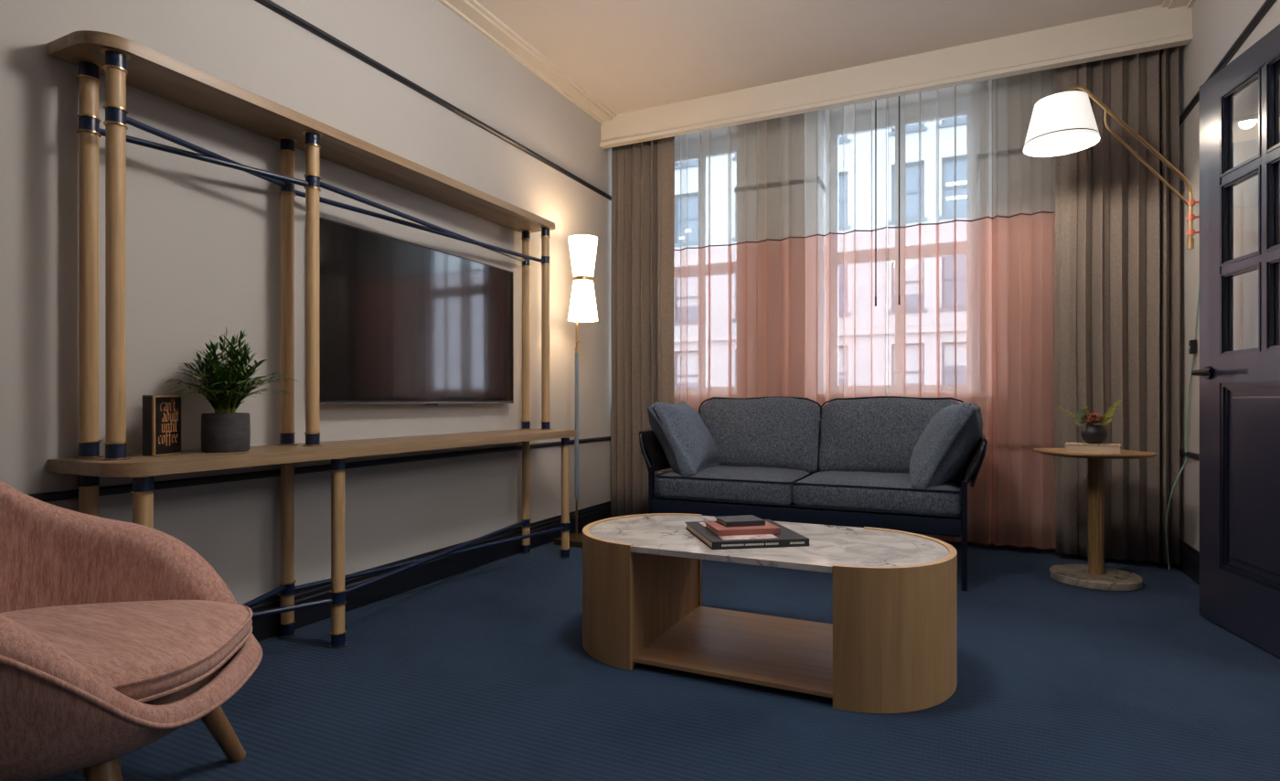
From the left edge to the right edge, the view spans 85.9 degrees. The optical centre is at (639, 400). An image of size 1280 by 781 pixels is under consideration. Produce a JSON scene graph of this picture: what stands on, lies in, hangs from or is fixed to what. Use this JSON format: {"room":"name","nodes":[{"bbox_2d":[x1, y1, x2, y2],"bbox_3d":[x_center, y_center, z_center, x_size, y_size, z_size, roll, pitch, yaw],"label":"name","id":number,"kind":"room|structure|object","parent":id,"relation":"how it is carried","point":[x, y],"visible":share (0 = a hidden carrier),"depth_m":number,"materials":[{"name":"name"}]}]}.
{"room":"hotel room","nodes":[
{"label":"hotel room","id":0,"kind":"room"},
{"bbox_2d":[0,0,611,604],"bbox_3d":[-1.675,-0.580,2.321,0.200,2.960,7.750,0,0,25],"label":"wall","id":1,"kind":"structure","parent":0,"point":[203,239],"depth_m":2.64,"materials":[{"name":"paint"}]},
{"bbox_2d":[26,436,610,501],"bbox_3d":[-1.639,0.279,2.143,0.018,0.026,7.060,0,0,25],"label":"trim","id":2,"kind":"structure","parent":1,"relation":"attached to","point":[64,495],"depth_m":2.60,"materials":[{"name":"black paint"}]},
{"bbox_2d":[319,216,513,405],"bbox_3d":[-1.034,-0.356,3.348,0.073,0.760,1.313,0,0,25],"label":"television","id":3,"kind":"object","parent":1,"relation":"attached to","point":[401,322],"visible":0.81,"depth_m":3.18,"materials":[{"name":"black plastic"}]},
{"bbox_2d":[249,501,610,641],"bbox_3d":[-1.637,0.825,2.142,0.022,0.150,7.060,0,0,25],"label":"baseboard","id":4,"kind":"structure","parent":1,"relation":"attached to","point":[263,627],"depth_m":3.30,"materials":[{"name":"black paint"}]},
{"bbox_2d":[254,0,611,201],"bbox_3d":[-1.637,-1.511,2.142,0.022,0.028,7.060,0,0,25],"label":"trim","id":5,"kind":"structure","parent":1,"relation":"attached to","point":[268,4],"depth_m":3.26,"materials":[{"name":"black paint"}]},
{"bbox_2d":[437,0,616,123],"bbox_3d":[-1.668,-2.038,1.957,0.125,0.045,6.700,0,0,25],"label":"trim","id":6,"kind":"structure","parent":1,"relation":"attached to","point":[472,12],"depth_m":4.04,"materials":[{"name":"beige paint"}]},
{"bbox_2d":[37,531,1279,780],"bbox_3d":[1.056,0.950,1.020,6.250,0.100,7.750,0,0,25],"label":"floor","id":7,"kind":"structure","parent":0,"point":[485,672],"depth_m":2.07,"materials":[{"name":"blue carpet"}]},
{"bbox_2d":[0,480,262,780],"bbox_3d":[-1.266,0.483,1.376,0.879,0.850,0.763,0,0,-14],"label":"armchair","id":8,"kind":"object","parent":7,"relation":"on","point":[117,636],"visible":1,"depth_m":1.40,"materials":[{"name":"pink fabric"}]},
{"bbox_2d":[0,599,252,699],"bbox_3d":[-1.179,0.503,1.397,0.650,0.070,0.591,0,0,-13],"label":"seat cushion","id":9,"kind":"object","parent":8,"relation":"on","point":[130,649],"depth_m":1.38,"materials":[{"name":"pink fabric"}]},
{"bbox_2d":[47,30,576,648],"bbox_3d":[-1.037,-0.068,2.986,0.370,1.936,2.380,0,0,25],"label":"shelving unit","id":10,"kind":"object","parent":7,"relation":"on","point":[122,61],"visible":0.93,"depth_m":2.46,"materials":[{"name":"brown wood"}]},
{"bbox_2d":[142,394,181,456],"bbox_3d":[-1.497,0.077,2.155,0.039,0.186,0.119,0,0,2],"label":"block","id":11,"kind":"object","parent":10,"relation":"on","point":[161,413],"visible":1,"depth_m":2.12,"materials":[{"name":"brown wood"}]},
{"bbox_2d":[165,327,298,452],"bbox_3d":[-1.380,-0.042,2.303,0.374,0.424,0.411,0,0,0],"label":"potted plant","id":12,"kind":"object","parent":10,"relation":"on","point":[226,430],"visible":1,"depth_m":2.27,"materials":[{"name":"green plant"}]},
{"bbox_2d":[200,412,250,452],"bbox_3d":[-1.389,0.106,2.306,0.143,0.127,0.143,0,0,25],"label":"pot","id":13,"kind":"object","parent":12,"relation":"attached to","point":[220,432],"depth_m":2.25,"materials":[{"name":"grey concrete"}]},
{"bbox_2d":[554,234,597,547],"bbox_3d":[-0.385,-0.063,4.332,0.231,1.924,0.222,0,0,25],"label":"floor lamp","id":14,"kind":"object","parent":7,"relation":"on","point":[582,247],"visible":0.95,"depth_m":4.28,"materials":[{"name":"white fabric"}]},
{"bbox_2d":[582,512,957,713],"bbox_3d":[0.412,0.691,2.459,1.310,0.417,0.685,0,0,25],"label":"coffee table","id":15,"kind":"object","parent":7,"relation":"on","point":[890,645],"visible":1,"depth_m":2.26,"materials":[{"name":"brown wood"}]},
{"bbox_2d":[632,606,832,698],"bbox_3d":[0.412,0.871,2.459,0.670,0.014,0.645,0,0,25],"label":"shelf","id":16,"kind":"object","parent":15,"relation":"attached to","point":[784,653],"depth_m":2.38,"materials":[{"name":"brown wood"}]},
{"bbox_2d":[684,519,809,549],"bbox_3d":[0.368,0.473,2.451,0.335,0.026,0.381,0,0,-10],"label":"book","id":17,"kind":"object","parent":15,"relation":"on","point":[787,538],"visible":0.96,"depth_m":2.29,"materials":[{"name":"paper"}]},
{"bbox_2d":[698,522,778,540],"bbox_3d":[0.343,0.460,2.450,0.190,0.001,0.335,0,0,-10],"label":"picture","id":18,"kind":"object","parent":17,"relation":"on","point":[705,534],"depth_m":2.33},
{"bbox_2d":[704,521,780,535],"bbox_3d":[0.359,0.450,2.434,0.225,0.020,0.165,0,0,-11],"label":"book","id":19,"kind":"object","parent":17,"relation":"on","point":[715,528],"visible":0.79,"depth_m":2.37,"materials":[{"name":"pink fabric"}]},
{"bbox_2d":[714,514,765,527],"bbox_3d":[0.356,0.430,2.458,0.145,0.018,0.115,0,0,-15],"label":"notebook","id":20,"kind":"object","parent":19,"relation":"on","point":[745,520],"visible":1,"depth_m":2.42,"materials":[{"name":"paper"}]},
{"bbox_2d":[721,541,804,546],"bbox_3d":[0.407,0.473,2.265,0.285,0.006,0.001,0,0,-10],"label":"print","id":21,"kind":"object","parent":17,"relation":"on","point":[723,543],"depth_m":2.27},
{"bbox_2d":[639,395,987,590],"bbox_3d":[0.971,0.436,3.965,1.827,0.926,0.836,0,0,25],"label":"sofa","id":22,"kind":"object","parent":7,"relation":"on","point":[845,462],"visible":0.84,"depth_m":3.87,"materials":[{"name":"grey fabric"}]},
{"bbox_2d":[647,401,719,476],"bbox_3d":[0.275,0.228,4.170,0.348,0.442,0.551,0,0,25],"label":"pillow","id":23,"kind":"object","parent":22,"relation":"on","point":[689,448],"visible":0.82,"depth_m":3.97,"materials":[{"name":"grey fabric"}]},
{"bbox_2d":[655,465,810,506],"bbox_3d":[0.568,0.494,4.057,0.811,0.190,0.639,0,0,25],"label":"seat cushion","id":24,"kind":"object","parent":22,"relation":"on","point":[717,485],"depth_m":3.80,"materials":[{"name":"grey fabric"}]},
{"bbox_2d":[699,395,821,472],"bbox_3d":[0.754,0.220,4.343,0.808,0.494,0.305,0,0,25],"label":"cushion","id":25,"kind":"object","parent":22,"relation":"on","point":[776,432],"depth_m":4.21,"materials":[{"name":"grey fabric"}]},
{"bbox_2d":[792,470,961,517],"bbox_3d":[1.291,0.495,3.713,0.824,0.190,0.638,0,0,25],"label":"seat cushion","id":26,"kind":"object","parent":22,"relation":"on","point":[816,494],"depth_m":3.47,"materials":[{"name":"grey fabric"}]},
{"bbox_2d":[819,397,965,479],"bbox_3d":[1.464,0.222,4.005,0.831,0.490,0.301,0,0,25],"label":"cushion","id":27,"kind":"object","parent":22,"relation":"on","point":[865,434],"depth_m":3.94,"materials":[{"name":"grey fabric"}]},
{"bbox_2d":[909,402,982,489],"bbox_3d":[1.585,0.231,3.548,0.340,0.447,0.554,0,0,25],"label":"pillow","id":28,"kind":"object","parent":22,"relation":"on","point":[953,435],"visible":0.99,"depth_m":3.34,"materials":[{"name":"grey fabric"}]},
{"bbox_2d":[1033,448,1157,590],"bbox_3d":[2.264,0.576,3.441,0.470,0.646,0.470,0,0,3],"label":"side table","id":29,"kind":"object","parent":7,"relation":"on","point":[1093,574],"visible":0.92,"depth_m":3.40,"materials":[{"name":"brown wood"}]},
{"bbox_2d":[1065,442,1120,454],"bbox_3d":[2.212,0.232,3.360,0.225,0.041,0.150,0,0,33],"label":"book","id":30,"kind":"object","parent":29,"relation":"on","point":[1070,447],"visible":0.98,"depth_m":3.31,"materials":[{"name":"paper"}]},
{"bbox_2d":[1057,399,1120,443],"bbox_3d":[2.197,0.103,3.368,0.257,0.216,0.120,0,0,3],"label":"flower vase","id":31,"kind":"object","parent":30,"relation":"on","point":[1090,433],"visible":1,"depth_m":3.34,"materials":[{"name":"black ceramic"}]},
{"bbox_2d":[476,0,1163,146],"bbox_3d":[1.056,-2.110,1.020,6.250,0.100,7.750,0,0,25],"label":"ceiling","id":32,"kind":"structure","parent":0,"point":[629,55],"depth_m":3.86,"materials":[{"name":"paint"}]},
{"bbox_2d":[610,136,674,517],"bbox_3d":[0.023,-0.579,5.023,0.502,2.903,0.098,0,0,25],"label":"curtain","id":33,"kind":"object","parent":32,"relation":"hanging from","point":[643,173],"visible":0.69,"depth_m":5.03,"materials":[{"name":"beige fabric"}]},
{"bbox_2d":[673,98,886,411],"bbox_3d":[0.898,-0.581,4.717,1.518,2.899,0.085,0,0,25],"label":"sheer curtain","id":34,"kind":"object","parent":32,"relation":"hanging from","point":[814,256],"visible":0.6,"depth_m":4.64,"materials":[{"name":"fabric"}]},
{"bbox_2d":[874,100,876,306],"bbox_3d":[1.498,-1.300,4.368,0.012,1.400,0.012,0,0,25],"label":"wand","id":35,"kind":"object","parent":34,"relation":"hanging from","point":[875,101],"visible":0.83,"depth_m":4.37,"materials":[{"name":"black plastic"}]},
{"bbox_2d":[887,78,1055,549],"bbox_3d":[2.021,-0.581,4.183,0.970,2.899,0.066,0,0,25],"label":"sheer curtain","id":36,"kind":"object","parent":32,"relation":"hanging from","point":[961,233],"visible":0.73,"depth_m":4.13,"materials":[{"name":"pink fabric"}]},
{"bbox_2d":[897,96,900,304],"bbox_3d":[1.625,-1.300,4.308,0.012,1.400,0.012,0,0,25],"label":"wand","id":37,"kind":"object","parent":36,"relation":"hanging from","point":[899,295],"visible":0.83,"depth_m":4.30,"materials":[{"name":"black plastic"}]},
{"bbox_2d":[1054,46,1180,565],"bbox_3d":[2.613,-0.579,3.789,0.571,2.903,0.091,0,0,25],"label":"curtain","id":38,"kind":"object","parent":32,"relation":"hanging from","point":[1117,236],"visible":0.78,"depth_m":3.77,"materials":[{"name":"beige fabric"}]},
{"bbox_2d":[693,68,1055,526],"bbox_3d":[1.533,-0.580,4.813,3.450,2.960,0.490,0,0,25],"label":"wall","id":39,"kind":"structure","parent":0,"point":[1025,184],"depth_m":4.71,"materials":[{"name":"paint"}]},
{"bbox_2d":[673,135,736,394],"bbox_3d":[0.498,-1.048,5.462,0.803,2.005,0.070,0,0,25],"label":"window","id":40,"kind":"structure","parent":39,"relation":"in","point":[718,147],"depth_m":5.44,"materials":[{"name":"paint"}]},
{"bbox_2d":[674,394,738,407],"bbox_3d":[0.398,0.005,5.252,0.943,0.100,0.415,0,0,25],"label":"trim","id":41,"kind":"structure","parent":39,"relation":"attached to","point":[717,395],"depth_m":5.05,"materials":[{"name":"beige paint"}]},
{"bbox_2d":[734,176,825,192],"bbox_3d":[1.024,-1.511,4.965,0.603,0.028,0.354,0,0,25],"label":"trim","id":42,"kind":"structure","parent":39,"relation":"attached to","point":[817,178],"depth_m":4.81,"materials":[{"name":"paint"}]},
{"bbox_2d":[599,4,1193,149],"bbox_3d":[1.279,-1.954,4.281,3.450,0.212,0.060,0,0,25],"label":"curtain pelmet","id":43,"kind":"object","parent":39,"relation":"attached to","point":[1157,27],"depth_m":4.08,"materials":[{"name":"beige paint"}]},
{"bbox_2d":[817,393,988,408],"bbox_3d":[1.726,0.005,4.619,1.129,0.100,0.415,0,0,25],"label":"trim","id":44,"kind":"structure","parent":39,"relation":"attached to","point":[863,395],"depth_m":4.34,"materials":[{"name":"beige paint"}]},
{"bbox_2d":[830,94,978,394],"bbox_3d":[1.826,-1.048,4.829,0.989,2.005,0.070,0,0,25],"label":"window","id":45,"kind":"structure","parent":39,"relation":"in","point":[966,106],"depth_m":4.80,"materials":[{"name":"paint"}]},
{"bbox_2d":[916,522,1055,552],"bbox_3d":[1.423,0.825,4.582,3.390,0.150,0.022,0,0,25],"label":"baseboard","id":46,"kind":"structure","parent":39,"relation":"attached to","point":[948,542],"depth_m":4.19,"materials":[{"name":"black paint"}]},
{"bbox_2d":[985,458,997,478],"bbox_3d":[2.168,0.420,4.234,0.075,0.120,0.011,0,0,25],"label":"wall outlet","id":47,"kind":"object","parent":39,"relation":"attached to","point":[986,459],"visible":0.13,"depth_m":4.24,"materials":[{"name":"black plastic"}]},
{"bbox_2d":[976,148,1023,175],"bbox_3d":[2.596,-1.511,4.216,0.957,0.028,0.354,0,0,25],"label":"trim","id":48,"kind":"structure","parent":39,"relation":"attached to","point":[1016,151],"depth_m":4.21,"materials":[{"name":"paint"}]},
{"bbox_2d":[1178,0,1279,551],"bbox_3d":[1.593,-0.580,0.764,0.140,2.960,7.750,0,0,25],"label":"wall","id":49,"kind":"structure","parent":0,"point":[1217,25],"depth_m":3.35,"materials":[{"name":"paint"}]},
{"bbox_2d":[1023,85,1199,569],"bbox_3d":[2.362,-0.335,3.432,0.857,2.430,0.570,0,0,16],"label":"wall lamp","id":50,"kind":"object","parent":49,"relation":"attached to","point":[1064,122],"depth_m":3.35,"materials":[{"name":"white fabric"}]},
{"bbox_2d":[1162,0,1195,9],"bbox_3d":[1.334,-2.038,0.528,0.125,0.045,6.700,0,0,25],"label":"trim","id":51,"kind":"structure","parent":49,"relation":"attached to","point":[1170,4],"depth_m":3.52,"materials":[{"name":"beige paint"}]},
{"bbox_2d":[1170,538,1199,585],"bbox_3d":[1.458,0.825,0.668,0.022,0.150,7.060,0,0,25],"label":"baseboard","id":52,"kind":"structure","parent":49,"relation":"attached to","point":[1189,565],"depth_m":3.50,"materials":[{"name":"black paint"}]},
{"bbox_2d":[1179,449,1199,459],"bbox_3d":[2.588,0.279,3.037,0.018,0.026,1.810,0,0,25],"label":"trim","id":53,"kind":"structure","parent":49,"relation":"attached to","point":[1190,454],"depth_m":3.50,"materials":[{"name":"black paint"}]},
{"bbox_2d":[1179,0,1276,125],"bbox_3d":[2.468,-1.504,2.790,0.022,0.028,2.360,0,0,25],"label":"trim","id":54,"kind":"structure","parent":49,"relation":"attached to","point":[1267,5],"depth_m":2.90,"materials":[{"name":"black paint"}]},
{"bbox_2d":[1191,23,1279,657],"bbox_3d":[2.243,-0.208,2.498,0.173,2.200,0.858,0,0,18],"label":"door","id":55,"kind":"structure","parent":49,"relation":"in","point":[1240,389],"depth_m":2.61,"materials":[{"name":"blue wood"}]},
{"label":"outside","id":56,"kind":"structure","parent":0,"visible":0},
{"bbox_3d":[3.352,10.050,18.672,50.000,0.300,25.400,0,0,25],"label":"street","id":57,"kind":"object","parent":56,"visible":0},
{"bbox_2d":[673,117,966,386],"bbox_3d":[8.236,-2.200,28.929,42.000,24.200,1.680,0,0,25],"label":"stone building","id":58,"kind":"structure","parent":57,"relation":"on","point":[937,137],"depth_m":27.54,"materials":[{"name":"beige stone"}]},
{"bbox_2d":[676,277,698,307],"bbox_3d":[2.180,-5.020,31.364,1.070,1.460,0.007,0,0,25],"label":"blind","id":59,"kind":"object","parent":58,"relation":"hanging from","point":[690,297],"depth_m":31.28,"materials":[{"name":"fabric"}]},
{"bbox_2d":[676,352,698,383],"bbox_3d":[2.180,-1.496,31.364,1.070,1.368,0.007,0,0,25],"label":"blind","id":60,"kind":"object","parent":58,"relation":"hanging from","point":[691,369],"depth_m":31.28,"materials":[{"name":"fabric"}]},
{"bbox_2d":[894,258,922,295],"bbox_3d":[10.658,-4.980,27.328,1.070,1.540,0.007,0,0,25],"label":"blind","id":61,"kind":"object","parent":58,"relation":"hanging from","point":[914,282],"depth_m":27.22,"materials":[{"name":"fabric"}]},
{"bbox_2d":[894,345,922,383],"bbox_3d":[10.658,-1.429,27.328,1.070,1.501,0.007,0,0,25],"label":"blind","id":62,"kind":"object","parent":58,"relation":"hanging from","point":[914,357],"depth_m":27.25,"materials":[{"name":"fabric"}]},
{"bbox_2d":[944,343,957,365],"bbox_3d":[12.319,-1.766,26.537,1.070,0.827,0.007,0,0,25],"label":"blind","id":63,"kind":"object","parent":58,"relation":"hanging from","point":[952,346],"depth_m":26.68,"materials":[{"name":"fabric"}]},
{"bbox_2d":[946,181,966,200],"bbox_3d":[12.313,-8.115,26.536,0.900,0.670,0.014,0,0,25],"label":"ceiling lamp","id":64,"kind":"object","parent":58,"relation":"attached to","point":[961,186],"depth_m":26.56,"materials":[{"name":"white"}]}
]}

